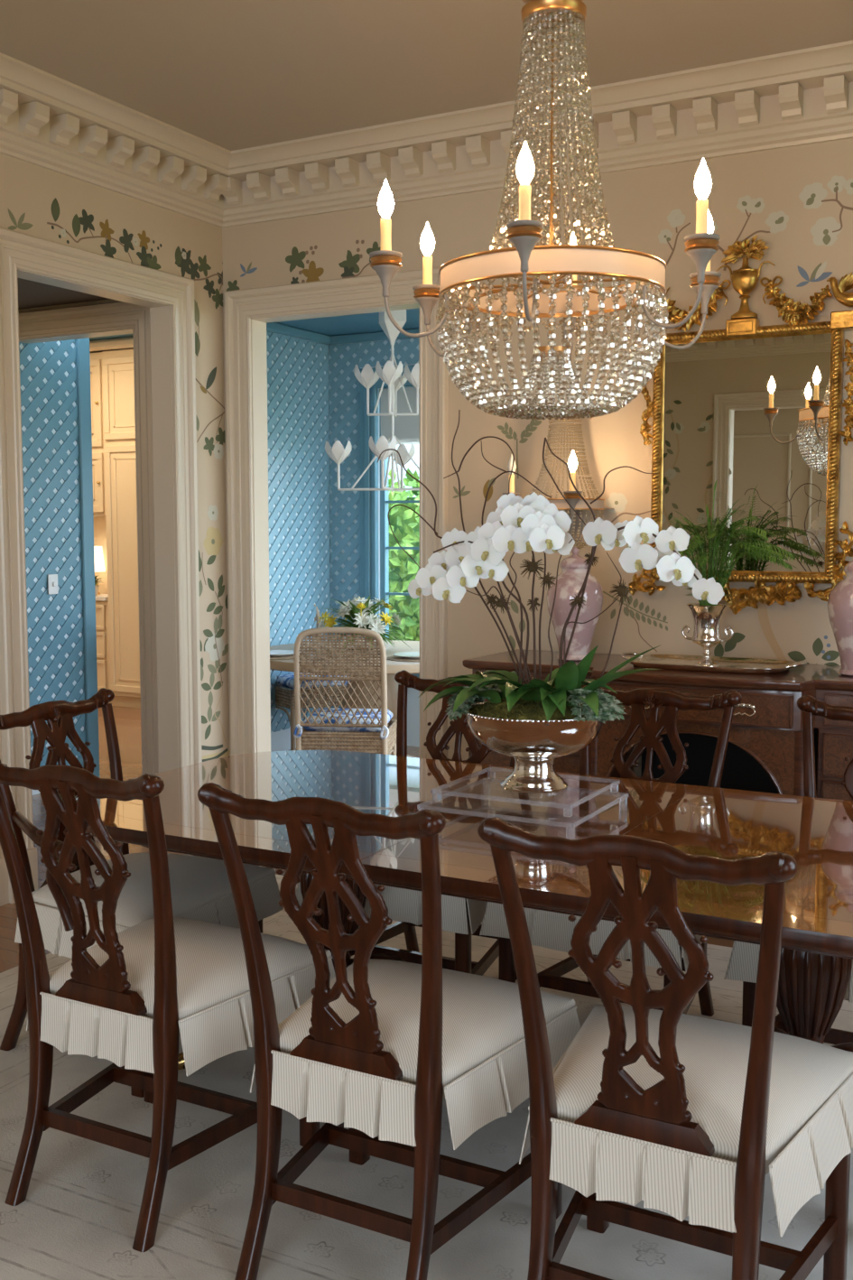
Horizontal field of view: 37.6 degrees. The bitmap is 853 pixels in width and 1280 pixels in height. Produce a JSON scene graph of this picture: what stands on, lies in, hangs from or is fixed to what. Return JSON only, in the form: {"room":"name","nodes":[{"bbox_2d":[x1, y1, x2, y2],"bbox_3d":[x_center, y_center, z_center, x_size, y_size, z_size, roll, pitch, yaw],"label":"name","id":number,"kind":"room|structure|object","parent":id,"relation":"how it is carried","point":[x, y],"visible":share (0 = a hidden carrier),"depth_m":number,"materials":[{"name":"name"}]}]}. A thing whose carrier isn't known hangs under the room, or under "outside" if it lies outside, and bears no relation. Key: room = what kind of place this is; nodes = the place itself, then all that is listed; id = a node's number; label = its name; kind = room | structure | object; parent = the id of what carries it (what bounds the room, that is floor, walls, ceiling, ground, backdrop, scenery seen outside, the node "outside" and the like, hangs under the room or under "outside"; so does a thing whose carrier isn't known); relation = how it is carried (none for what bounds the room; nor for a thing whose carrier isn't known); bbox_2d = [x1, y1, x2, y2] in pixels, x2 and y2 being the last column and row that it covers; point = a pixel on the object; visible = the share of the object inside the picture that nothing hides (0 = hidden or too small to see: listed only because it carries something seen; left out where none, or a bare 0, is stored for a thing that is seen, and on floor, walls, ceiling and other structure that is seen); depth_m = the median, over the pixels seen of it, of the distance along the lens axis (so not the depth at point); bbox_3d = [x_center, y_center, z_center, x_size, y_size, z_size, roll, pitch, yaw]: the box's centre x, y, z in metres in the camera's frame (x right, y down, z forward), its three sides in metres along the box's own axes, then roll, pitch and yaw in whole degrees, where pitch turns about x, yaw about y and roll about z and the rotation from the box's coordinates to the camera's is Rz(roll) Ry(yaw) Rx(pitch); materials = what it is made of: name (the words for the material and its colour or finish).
{"room":"dining room","nodes":[
{"label":"dining room","id":0,"kind":"room"},
{"bbox_2d":[18,337,99,795],"bbox_3d":[-2.181,-0.628,7.242,0.160,3.000,0.565,3,6,28],"label":"wall","id":1,"kind":"structure","parent":0,"point":[55,375],"depth_m":7.24,"materials":[{"name":"blue"}]},
{"bbox_2d":[47,574,58,594],"bbox_3d":[-2.141,-0.320,7.191,0.017,0.115,0.075,3,6,28],"label":"switch plate","id":2,"kind":"object","parent":1,"relation":"attached to","point":[52,579],"visible":1,"depth_m":7.18,"materials":[{"name":"white plastic"}]},
{"bbox_2d":[17,278,109,309],"bbox_3d":[-2.409,-1.740,5.618,1.710,0.095,2.300,3,6,28],"label":"ceiling","id":3,"kind":"structure","parent":0,"point":[31,293],"depth_m":6.44,"materials":[{"name":"brown"}]},
{"bbox_2d":[18,298,120,313],"bbox_3d":[-2.381,-0.398,5.791,1.710,2.800,2.420,3,6,28],"label":"wall","id":4,"kind":"structure","parent":0,"point":[109,300],"depth_m":6.66,"materials":[{"name":"beige paint"}]},
{"bbox_2d":[18,328,132,343],"bbox_3d":[-1.894,-0.367,6.843,0.967,2.550,0.120,3,6,28],"label":"trim","id":5,"kind":"structure","parent":4,"relation":"attached to","point":[125,330],"depth_m":6.70,"materials":[{"name":"beige paint"}]},
{"bbox_2d":[18,301,158,774],"bbox_3d":[-1.932,-0.427,6.767,1.247,2.684,0.040,3,6,28],"label":"trim","id":6,"kind":"structure","parent":4,"relation":"attached to","point":[116,315],"depth_m":6.52,"materials":[{"name":"beige paint"}]},
{"bbox_2d":[89,333,132,341],"bbox_3d":[-3.263,-2.369,8.629,4.250,0.080,4.550,3,6,28],"label":"ceiling","id":7,"kind":"structure","parent":0,"point":[124,335],"depth_m":10.21,"materials":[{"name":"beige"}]},
{"bbox_2d":[89,347,133,593],"bbox_3d":[-3.263,-0.865,8.763,4.250,3.200,4.550,3,6,28],"label":"wall","id":8,"kind":"structure","parent":0,"point":[99,522],"depth_m":11.04,"materials":[{"name":"beige paint"}]},
{"bbox_2d":[89,352,105,516],"bbox_3d":[-3.093,-1.755,10.856,1.080,1.360,0.376,3,6,28],"label":"upper cabinet","id":9,"kind":"object","parent":8,"relation":"attached to","point":[96,359],"visible":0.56,"depth_m":10.50,"materials":[{"name":"beige paint"}]},
{"bbox_2d":[89,336,133,351],"bbox_3d":[-2.890,-2.448,10.464,1.750,0.080,0.070,3,6,28],"label":"trim","id":10,"kind":"structure","parent":8,"relation":"attached to","point":[123,342],"depth_m":10.27,"materials":[{"name":"beige paint"}]},
{"bbox_2d":[0,153,229,859],"bbox_3d":[-2.472,-0.461,3.693,0.122,3.300,6.211,3,6,28],"label":"wall","id":11,"kind":"structure","parent":0,"point":[35,200],"depth_m":6.01,"materials":[{"name":"paper"}]},
{"bbox_2d":[0,857,9,906],"bbox_3d":[-2.416,1.094,3.790,0.020,0.185,5.950,3,6,28],"label":"baseboard","id":12,"kind":"structure","parent":11,"relation":"attached to","point":[4,873],"depth_m":5.07,"materials":[{"name":"beige paint"}]},
{"bbox_2d":[17,268,178,772],"bbox_3d":[-1.472,-0.256,5.558,0.120,2.558,0.958,3,6,28],"label":"trim","id":13,"kind":"structure","parent":11,"relation":"attached to","point":[160,313],"depth_m":5.94,"materials":[{"name":"beige paint"}]},
{"bbox_2d":[0,227,202,903],"bbox_3d":[-1.402,-0.319,5.514,0.040,2.692,1.238,3,6,28],"label":"trim","id":14,"kind":"structure","parent":11,"relation":"attached to","point":[18,250],"depth_m":5.19,"materials":[{"name":"beige paint"}]},
{"bbox_2d":[266,331,331,751],"bbox_3d":[-1.072,-0.776,8.329,0.140,3.100,1.430,3,6,28],"label":"wall","id":15,"kind":"structure","parent":0,"point":[298,372],"depth_m":8.55,"materials":[{"name":"blue"}]},
{"bbox_2d":[276,307,419,335],"bbox_3d":[0.363,-1.998,6.950,3.750,0.060,2.480,3,6,28],"label":"ceiling","id":16,"kind":"structure","parent":0,"point":[364,322],"depth_m":8.24,"materials":[{"name":"blue paint"}]},
{"bbox_2d":[324,309,419,491],"bbox_3d":[-0.204,-1.454,7.525,0.642,1.121,0.639,-4,6,-37],"label":"chandelier","id":17,"kind":"object","parent":16,"relation":"hanging from","point":[391,375],"visible":0.84,"depth_m":7.50,"materials":[{"name":"white paint"}]},
{"bbox_2d":[343,632,376,649],"bbox_3d":[-0.405,0.012,7.766,0.240,0.110,0.240,3,6,28],"label":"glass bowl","id":18,"kind":"object","parent":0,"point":[344,633],"depth_m":7.67,"materials":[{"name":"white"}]},
{"bbox_2d":[0,705,733,973],"bbox_3d":[-0.965,1.293,3.272,13.700,0.120,13.800,3,6,28],"label":"floor","id":19,"kind":"structure","parent":0,"point":[127,720],"depth_m":7.62,"materials":[{"name":"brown wood"}]},
{"bbox_2d":[95,601,115,705],"bbox_3d":[-3.098,0.088,11.013,1.080,0.900,0.396,3,6,28],"label":"base cabinet","id":20,"kind":"object","parent":19,"relation":"on","point":[101,607],"visible":0.24,"depth_m":10.64,"materials":[{"name":"beige paint"}]},
{"bbox_2d":[95,593,108,601],"bbox_3d":[-3.095,-0.383,10.981,1.075,0.035,0.375,3,6,28],"label":"countertop","id":21,"kind":"structure","parent":20,"relation":"on","point":[102,597],"depth_m":10.59,"materials":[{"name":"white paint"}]},
{"bbox_2d":[94,575,103,595],"bbox_3d":[-2.854,-0.467,10.696,0.205,0.181,0.194,3,6,28],"label":"potted plant","id":22,"kind":"object","parent":21,"relation":"on","point":[96,579],"visible":0.21,"depth_m":10.68,"materials":[{"name":"green plant"}]},
{"bbox_2d":[93,546,105,594],"bbox_3d":[-2.904,-0.608,10.928,0.200,0.420,0.200,3,6,28],"label":"table lamp","id":23,"kind":"object","parent":21,"relation":"on","point":[99,563],"visible":0.3,"depth_m":10.86,"materials":[{"name":"white fabric"}]},
{"bbox_2d":[102,348,140,708],"bbox_3d":[-2.329,-0.910,10.503,0.670,2.980,0.396,3,6,28],"label":"tall cabinet","id":24,"kind":"object","parent":19,"relation":"on","point":[118,384],"visible":0.48,"depth_m":10.44,"materials":[{"name":"beige paint"}]},
{"bbox_2d":[275,603,347,750],"bbox_3d":[-0.828,0.251,8.551,0.497,1.016,0.536,-3,6,-32],"label":"wicker chair","id":25,"kind":"object","parent":19,"relation":"on","point":[284,697],"visible":0.29,"depth_m":8.32,"materials":[{"name":"beige wicker"}]},
{"bbox_2d":[276,672,347,688],"bbox_3d":[-0.800,0.270,8.517,0.440,0.067,0.430,-3,6,-32],"label":"cushion","id":26,"kind":"object","parent":25,"relation":"on","point":[287,681],"depth_m":8.36,"materials":[{"name":"blue fabric"}]},
{"bbox_2d":[269,640,419,757],"bbox_3d":[-0.332,0.447,7.788,1.550,0.760,1.550,3,6,28],"label":"table","id":27,"kind":"object","parent":19,"relation":"on","point":[393,667],"visible":0.13,"depth_m":7.62,"materials":[{"name":"beige wood"}]},
{"bbox_2d":[269,654,305,659],"bbox_3d":[-0.883,0.095,7.417,0.350,0.007,0.350,3,6,28],"label":"placemat","id":28,"kind":"object","parent":27,"relation":"on","point":[291,656],"visible":0.18,"depth_m":7.29,"materials":[{"name":"wicker"}]},
{"bbox_2d":[269,649,300,656],"bbox_3d":[-0.883,0.082,7.416,0.276,0.019,0.276,3,6,28],"label":"dinner plate","id":29,"kind":"object","parent":28,"relation":"on","point":[273,653],"visible":0.52,"depth_m":7.46,"materials":[{"name":"white ceramic"}]},
{"bbox_2d":[306,640,315,655],"bbox_3d":[-0.689,0.042,7.477,0.072,0.100,0.072,3,6,28],"label":"drinking glass","id":30,"kind":"object","parent":27,"relation":"on","point":[307,640],"visible":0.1,"depth_m":7.45,"materials":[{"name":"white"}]},
{"bbox_2d":[317,591,409,652],"bbox_3d":[-0.416,-0.116,7.756,0.669,0.368,0.607,3,6,28],"label":"flower bowl","id":31,"kind":"object","parent":27,"relation":"on","point":[363,616],"visible":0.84,"depth_m":7.65,"materials":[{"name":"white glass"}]},
{"bbox_2d":[387,655,419,661],"bbox_3d":[-0.057,0.106,7.299,0.350,0.007,0.350,3,6,28],"label":"placemat","id":32,"kind":"object","parent":27,"relation":"on","point":[394,657],"visible":0.41,"depth_m":7.19,"materials":[{"name":"wicker"}]},
{"bbox_2d":[393,651,419,658],"bbox_3d":[-0.057,0.092,7.297,0.276,0.019,0.276,3,6,28],"label":"dinner plate","id":33,"kind":"object","parent":32,"relation":"on","point":[407,654],"visible":0.56,"depth_m":7.33,"materials":[{"name":"white ceramic"}]},
{"bbox_2d":[293,627,397,755],"bbox_3d":[-0.420,0.417,6.697,0.497,1.016,0.536,0,5,5],"label":"wicker chair","id":34,"kind":"object","parent":19,"relation":"on","point":[364,723],"visible":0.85,"depth_m":6.46,"materials":[{"name":"beige wicker"}]},
{"bbox_2d":[302,707,392,732],"bbox_3d":[-0.421,0.429,6.743,0.440,0.067,0.430,0,5,5],"label":"cushion","id":35,"kind":"object","parent":34,"relation":"on","point":[389,714],"depth_m":6.56,"materials":[{"name":"blue fabric"}]},
{"bbox_2d":[0,874,852,1279],"bbox_3d":[0.280,1.232,3.232,4.040,0.010,3.070,3,6,28],"label":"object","id":36,"kind":"structure","parent":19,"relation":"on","point":[78,1217],"depth_m":2.82,"materials":[{"name":"wood"}]},
{"bbox_2d":[0,687,283,1097],"bbox_3d":[-0.870,0.685,3.668,0.656,1.001,0.734,2,6,25],"label":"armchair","id":37,"kind":"object","parent":36,"relation":"on","point":[200,889],"visible":0.47,"depth_m":3.60,"materials":[{"name":"brown wood"}]},
{"bbox_2d":[0,762,335,1252],"bbox_3d":[-0.626,0.741,2.939,0.612,1.019,0.656,3,6,28],"label":"dining chair","id":38,"kind":"object","parent":36,"relation":"on","point":[127,999],"visible":0.97,"depth_m":2.76,"materials":[{"name":"brown wood"}]},
{"bbox_2d":[197,782,580,1279],"bbox_3d":[-0.064,0.769,2.623,0.612,1.019,0.656,3,6,28],"label":"dining chair","id":39,"kind":"object","parent":36,"relation":"on","point":[377,1047],"visible":0.97,"depth_m":2.44,"materials":[{"name":"brown wood"}]},
{"bbox_2d":[296,669,533,979],"bbox_3d":[0.000,0.646,4.003,0.612,1.019,0.656,3,6,26],"label":"dining chair","id":40,"kind":"object","parent":36,"relation":"on","point":[461,916],"visible":0.25,"depth_m":4.00,"materials":[{"name":"brown wood"}]},
{"bbox_2d":[75,750,852,1069],"bbox_3d":[0.319,0.839,3.267,2.589,0.755,1.200,3,6,28],"label":"dining table","id":41,"kind":"object","parent":36,"relation":"on","point":[817,949],"visible":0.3,"depth_m":3.10,"materials":[{"name":"brown wood"}]},
{"bbox_2d":[417,778,628,839],"bbox_3d":[0.258,0.442,3.271,0.426,0.055,0.394,3,6,28],"label":"acrylic riser","id":42,"kind":"object","parent":41,"relation":"on","point":[486,786],"visible":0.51,"depth_m":3.17,"materials":[{"name":"clear plastic"}]},
{"bbox_2d":[431,766,620,817],"bbox_3d":[0.265,0.396,3.297,0.386,0.032,0.350,3,6,28],"label":"acrylic riser","id":43,"kind":"object","parent":42,"relation":"on","point":[437,792],"visible":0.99,"depth_m":3.23,"materials":[{"name":"clear plastic"}]},
{"bbox_2d":[465,701,602,793],"bbox_3d":[0.281,0.281,3.260,0.376,0.203,0.375,3,6,28],"label":"bowl","id":44,"kind":"object","parent":43,"relation":"on","point":[534,746],"visible":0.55,"depth_m":3.14,"materials":[{"name":"silver metal"}]},
{"bbox_2d":[445,683,501,721],"bbox_3d":[0.106,0.161,3.283,0.165,0.097,0.177,-3,6,-29],"label":"ivy","id":45,"kind":"object","parent":44,"relation":"in","point":[474,699],"visible":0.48,"depth_m":3.23,"materials":[{"name":"green plant"}]},
{"bbox_2d":[468,697,591,720],"bbox_3d":[0.282,0.170,3.251,0.355,0.057,0.354,3,6,28],"label":"moss","id":46,"kind":"object","parent":44,"relation":"in","point":[522,709],"visible":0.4,"depth_m":3.15,"materials":[{"name":"green plant"}]},
{"bbox_2d":[377,448,519,675],"bbox_3d":[0.073,-0.187,3.400,0.475,0.669,0.042,3,6,30],"label":"branch","id":47,"kind":"object","parent":46,"relation":"in","point":[406,471],"visible":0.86,"depth_m":3.41,"materials":[{"name":"brown plant"}]},
{"bbox_2d":[408,528,529,713],"bbox_3d":[0.116,-0.042,3.284,0.281,0.503,0.347,-1,5,-10],"label":"orchid","id":48,"kind":"object","parent":46,"relation":"in","point":[447,573],"visible":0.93,"depth_m":3.26,"materials":[{"name":"white plant"}]},
{"bbox_2d":[443,409,527,684],"bbox_3d":[0.165,-0.230,3.340,0.275,0.767,0.012,3,6,31],"label":"branch","id":49,"kind":"object","parent":46,"relation":"in","point":[477,440],"visible":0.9,"depth_m":3.35,"materials":[{"name":"brown plant"}]},
{"bbox_2d":[481,441,551,680],"bbox_3d":[0.229,-0.185,3.288,0.204,0.679,0.027,3,6,28],"label":"branch","id":50,"kind":"object","parent":46,"relation":"in","point":[505,471],"visible":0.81,"depth_m":3.31,"materials":[{"name":"brown plant"}]},
{"bbox_2d":[465,538,572,683],"bbox_3d":[0.230,-0.049,3.224,0.305,0.423,0.014,2,6,25],"label":"branch","id":51,"kind":"object","parent":46,"relation":"in","point":[506,605],"visible":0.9,"depth_m":3.21,"materials":[{"name":"brown plant"}]},
{"bbox_2d":[463,491,616,715],"bbox_3d":[0.283,-0.078,3.159,0.373,0.596,0.323,0,5,-5],"label":"orchid","id":52,"kind":"object","parent":46,"relation":"in","point":[544,528],"visible":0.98,"depth_m":3.18,"materials":[{"name":"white plant"}]},
{"bbox_2d":[562,552,621,665],"bbox_3d":[0.412,-0.026,3.156,0.164,0.390,0.005,3,6,28],"label":"branch","id":53,"kind":"object","parent":46,"relation":"in","point":[607,552],"visible":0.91,"depth_m":3.16,"materials":[{"name":"brown plant"}]},
{"bbox_2d":[542,437,657,664],"bbox_3d":[0.430,-0.175,3.155,0.305,0.673,0.007,3,6,28],"label":"branch","id":54,"kind":"object","parent":46,"relation":"in","point":[545,440],"visible":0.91,"depth_m":3.17,"materials":[{"name":"brown plant"}]},
{"bbox_2d":[516,515,724,721],"bbox_3d":[0.460,-0.038,3.081,0.488,0.534,0.240,0,5,0],"label":"orchid","id":55,"kind":"object","parent":46,"relation":"in","point":[665,556],"visible":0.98,"depth_m":3.05,"materials":[{"name":"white plant"}]},
{"bbox_2d":[565,687,626,723],"bbox_3d":[0.420,0.164,3.143,0.140,0.088,0.225,3,6,28],"label":"ivy","id":56,"kind":"object","parent":44,"relation":"in","point":[607,705],"visible":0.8,"depth_m":3.09,"materials":[{"name":"green plant"}]},
{"bbox_2d":[479,685,742,1016],"bbox_3d":[0.574,0.673,3.703,0.612,1.019,0.656,3,6,29],"label":"dining chair","id":57,"kind":"object","parent":36,"relation":"on","point":[550,930],"visible":0.41,"depth_m":3.79,"materials":[{"name":"brown wood"}]},
{"bbox_2d":[477,816,852,1279],"bbox_3d":[0.468,0.795,2.334,0.612,1.019,0.656,3,6,28],"label":"dining chair","id":58,"kind":"object","parent":36,"relation":"on","point":[673,1111],"visible":1,"depth_m":2.16,"materials":[{"name":"brown wood"}]},
{"bbox_2d":[723,695,852,1044],"bbox_3d":[1.190,0.704,3.357,0.612,1.019,0.656,3,6,28],"label":"dining chair","id":59,"kind":"object","parent":36,"relation":"on","point":[743,963],"visible":0.34,"depth_m":3.41,"materials":[{"name":"brown wood"}]},
{"bbox_2d":[462,649,852,801],"bbox_3d":[1.103,0.598,4.841,1.960,0.985,0.652,3,6,28],"label":"sideboard","id":60,"kind":"object","parent":19,"relation":"on","point":[764,754],"visible":0.23,"depth_m":4.52,"materials":[{"name":"brown wood"}]},
{"bbox_2d":[546,547,603,661],"bbox_3d":[0.601,-0.148,5.076,0.232,0.458,0.232,3,6,28],"label":"ginger jar","id":61,"kind":"object","parent":60,"relation":"on","point":[570,581],"visible":0.8,"depth_m":5.01,"materials":[{"name":"pink ceramic"}]},
{"bbox_2d":[462,649,852,692],"bbox_3d":[1.103,0.126,4.799,1.960,0.036,0.652,3,6,28],"label":"countertop","id":62,"kind":"structure","parent":60,"relation":"on","point":[807,677],"depth_m":4.61,"materials":[{"name":"brown wood"}]},
{"bbox_2d":[620,651,806,674],"bbox_3d":[1.097,0.085,4.826,0.722,0.040,0.374,3,6,28],"label":"tray","id":63,"kind":"object","parent":60,"relation":"on","point":[663,662],"visible":0.92,"depth_m":4.84,"materials":[{"name":"white metal"}]},
{"bbox_2d":[681,602,733,667],"bbox_3d":[1.082,-0.019,4.825,0.164,0.236,0.164,-2,5,-21],"label":"urn","id":64,"kind":"object","parent":63,"relation":"on","point":[707,619],"visible":0.98,"depth_m":4.78,"materials":[{"name":"silver metal"}]},
{"bbox_2d":[621,479,803,605],"bbox_3d":[1.064,-0.342,4.801,0.720,0.545,0.364,3,6,28],"label":"potted fern","id":65,"kind":"object","parent":64,"relation":"in","point":[699,543],"visible":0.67,"depth_m":4.75,"materials":[{"name":"green plant"}]},
{"bbox_2d":[826,560,852,676],"bbox_3d":[1.576,-0.101,4.548,0.232,0.458,0.232,3,6,28],"label":"ginger jar","id":66,"kind":"object","parent":60,"relation":"on","point":[839,604],"visible":1,"depth_m":4.51,"materials":[{"name":"pink ceramic"}]},
{"bbox_2d":[327,337,419,746],"bbox_3d":[0.951,-0.755,8.094,3.700,3.100,0.110,3,6,28],"label":"wall","id":67,"kind":"structure","parent":0,"point":[344,385],"depth_m":8.80,"materials":[{"name":"blue"}]},
{"bbox_2d":[266,322,419,344],"bbox_3d":[0.607,-1.973,7.350,3.700,0.060,1.350,3,6,28],"label":"trim","id":68,"kind":"structure","parent":67,"relation":"attached to","point":[272,327],"depth_m":8.56,"materials":[{"name":"blue paint"}]},
{"bbox_2d":[359,364,419,677],"bbox_3d":[0.238,-0.771,8.447,1.570,2.170,0.112,3,6,28],"label":"window","id":69,"kind":"structure","parent":67,"relation":"in","point":[368,500],"depth_m":8.73,"materials":[{"name":"blue paint"}]},
{"bbox_2d":[380,387,419,445],"bbox_3d":[0.239,-1.509,8.335,1.245,0.380,0.040,3,6,28],"label":"roman shade","id":70,"kind":"object","parent":69,"relation":"attached to","point":[406,427],"visible":0.11,"depth_m":8.53,"materials":[{"name":"white fabric"}]},
{"bbox_2d":[0,0,852,150],"bbox_3d":[-0.080,-1.989,2.237,5.340,0.100,5.950,3,6,28],"label":"ceiling","id":71,"kind":"structure","parent":0,"point":[231,75],"depth_m":4.56,"materials":[{"name":"beige paint"}]},
{"bbox_2d":[369,0,721,361],"bbox_3d":[0.311,-1.285,3.076,0.929,1.452,0.815,-2,5,-16],"label":"crystal chandelier","id":72,"kind":"object","parent":71,"relation":"hanging from","point":[570,260],"visible":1,"depth_m":2.99,"materials":[{"name":"beige metal"}]},
{"bbox_2d":[380,217,391,250],"bbox_3d":[-0.097,-0.960,2.984,0.027,0.084,0.027,3,6,28],"label":"candle","id":73,"kind":"object","parent":72,"relation":"on","point":[385,223],"depth_m":2.97,"materials":[{"name":"yellow wax"}]},
{"bbox_2d":[422,255,432,284],"bbox_3d":[0.003,-0.997,3.395,0.027,0.084,0.027,3,6,28],"label":"candle","id":74,"kind":"object","parent":72,"relation":"on","point":[427,260],"depth_m":3.38,"materials":[{"name":"yellow wax"}]},
{"bbox_2d":[519,184,531,220],"bbox_3d":[0.212,-0.934,2.692,0.027,0.084,0.027,3,6,28],"label":"candle","id":75,"kind":"object","parent":72,"relation":"on","point":[524,190],"depth_m":2.68,"materials":[{"name":"yellow wax"}]},
{"bbox_2d":[567,274,576,290],"bbox_3d":[0.410,-1.008,3.515,0.027,0.084,0.027,3,6,28],"label":"candle","id":76,"kind":"object","parent":72,"relation":"on","point":[571,277],"depth_m":3.50,"materials":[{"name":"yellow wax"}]},
{"bbox_2d":[695,198,708,233],"bbox_3d":[0.619,-0.945,2.812,0.027,0.084,0.027,3,6,28],"label":"candle","id":77,"kind":"object","parent":72,"relation":"on","point":[701,204],"depth_m":2.80,"materials":[{"name":"yellow wax"}]},
{"bbox_2d":[705,259,710,270],"bbox_3d":[0.718,-0.981,3.224,0.027,0.084,0.027,3,6,28],"label":"candle","id":78,"kind":"object","parent":72,"relation":"on","point":[708,268],"depth_m":3.21,"materials":[{"name":"yellow wax"}]},
{"bbox_2d":[222,138,852,777],"bbox_3d":[1.371,-0.582,5.039,5.580,3.300,0.122,3,6,28],"label":"wall","id":79,"kind":"structure","parent":0,"point":[798,200],"depth_m":5.30,"materials":[{"name":"paint"}]},
{"bbox_2d":[250,302,419,752],"bbox_3d":[-0.411,-0.290,6.039,0.953,2.540,0.120,3,6,28],"label":"trim","id":80,"kind":"structure","parent":79,"relation":"attached to","point":[258,325],"depth_m":6.23,"materials":[{"name":"beige paint"}]},
{"bbox_2d":[224,267,447,759],"bbox_3d":[-0.449,-0.350,5.963,1.233,2.674,0.040,3,6,28],"label":"trim","id":81,"kind":"structure","parent":79,"relation":"attached to","point":[241,306],"depth_m":5.91,"materials":[{"name":"beige paint"}]},
{"bbox_2d":[0,40,852,227],"bbox_3d":[-0.080,-1.807,2.254,5.340,0.267,5.950,3,6,28],"label":"trim","id":82,"kind":"structure","parent":79,"relation":"attached to","point":[803,97],"depth_m":5.18,"materials":[{"name":"beige paint"}]},
{"bbox_2d":[502,413,614,541],"bbox_3d":[0.525,-0.656,5.216,0.421,0.566,0.359,3,6,28],"label":"wall sconce","id":83,"kind":"object","parent":79,"relation":"attached to","point":[571,496],"visible":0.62,"depth_m":5.11,"materials":[{"name":"brown paint"}]},
{"bbox_2d":[508,474,514,492],"bbox_3d":[0.358,-0.656,5.271,0.026,0.080,0.026,3,6,28],"label":"candle","id":84,"kind":"object","parent":83,"relation":"on","point":[512,480],"depth_m":5.26,"materials":[{"name":"yellow wax"}]},
{"bbox_2d":[569,472,575,491],"bbox_3d":[0.586,-0.633,5.023,0.026,0.080,0.026,3,6,28],"label":"candle","id":85,"kind":"object","parent":83,"relation":"on","point":[572,474],"depth_m":5.01,"materials":[{"name":"yellow wax"}]},
{"bbox_2d":[628,235,852,614],"bbox_3d":[1.268,-0.834,4.944,0.977,1.477,0.083,3,6,28],"label":"gilt mirror","id":86,"kind":"object","parent":79,"relation":"attached to","point":[748,407],"visible":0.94,"depth_m":4.93,"materials":[{"name":"gold glass"}]},
{"bbox_2d":[661,333,831,572],"bbox_3d":[1.260,-0.732,4.982,0.703,0.960,0.004,3,6,28],"label":"mirror glass","id":87,"kind":"object","parent":86,"relation":"attached to","point":[750,414],"depth_m":4.96,"materials":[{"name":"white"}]},
{"label":"outside","id":88,"kind":"structure","parent":0,"visible":0},
{"bbox_3d":[-0.807,0.888,9.093,50.000,0.250,45.000,3,6,28],"label":"ground","id":89,"kind":"structure","parent":88,"visible":0},
{"bbox_2d":[388,468,419,640],"bbox_3d":[-0.169,-0.502,11.726,5.704,2.178,1.366,3,6,28],"label":"hedge","id":90,"kind":"object","parent":89,"relation":"on","point":[404,523],"visible":0.03,"depth_m":11.26,"materials":[{"name":"green plant"}]},
{"bbox_2d":[388,444,419,497],"bbox_3d":[1.163,-1.692,14.072,7.900,3.900,2.400,3,6,28],"label":"house","id":91,"kind":"structure","parent":89,"relation":"on","point":[410,464],"depth_m":13.64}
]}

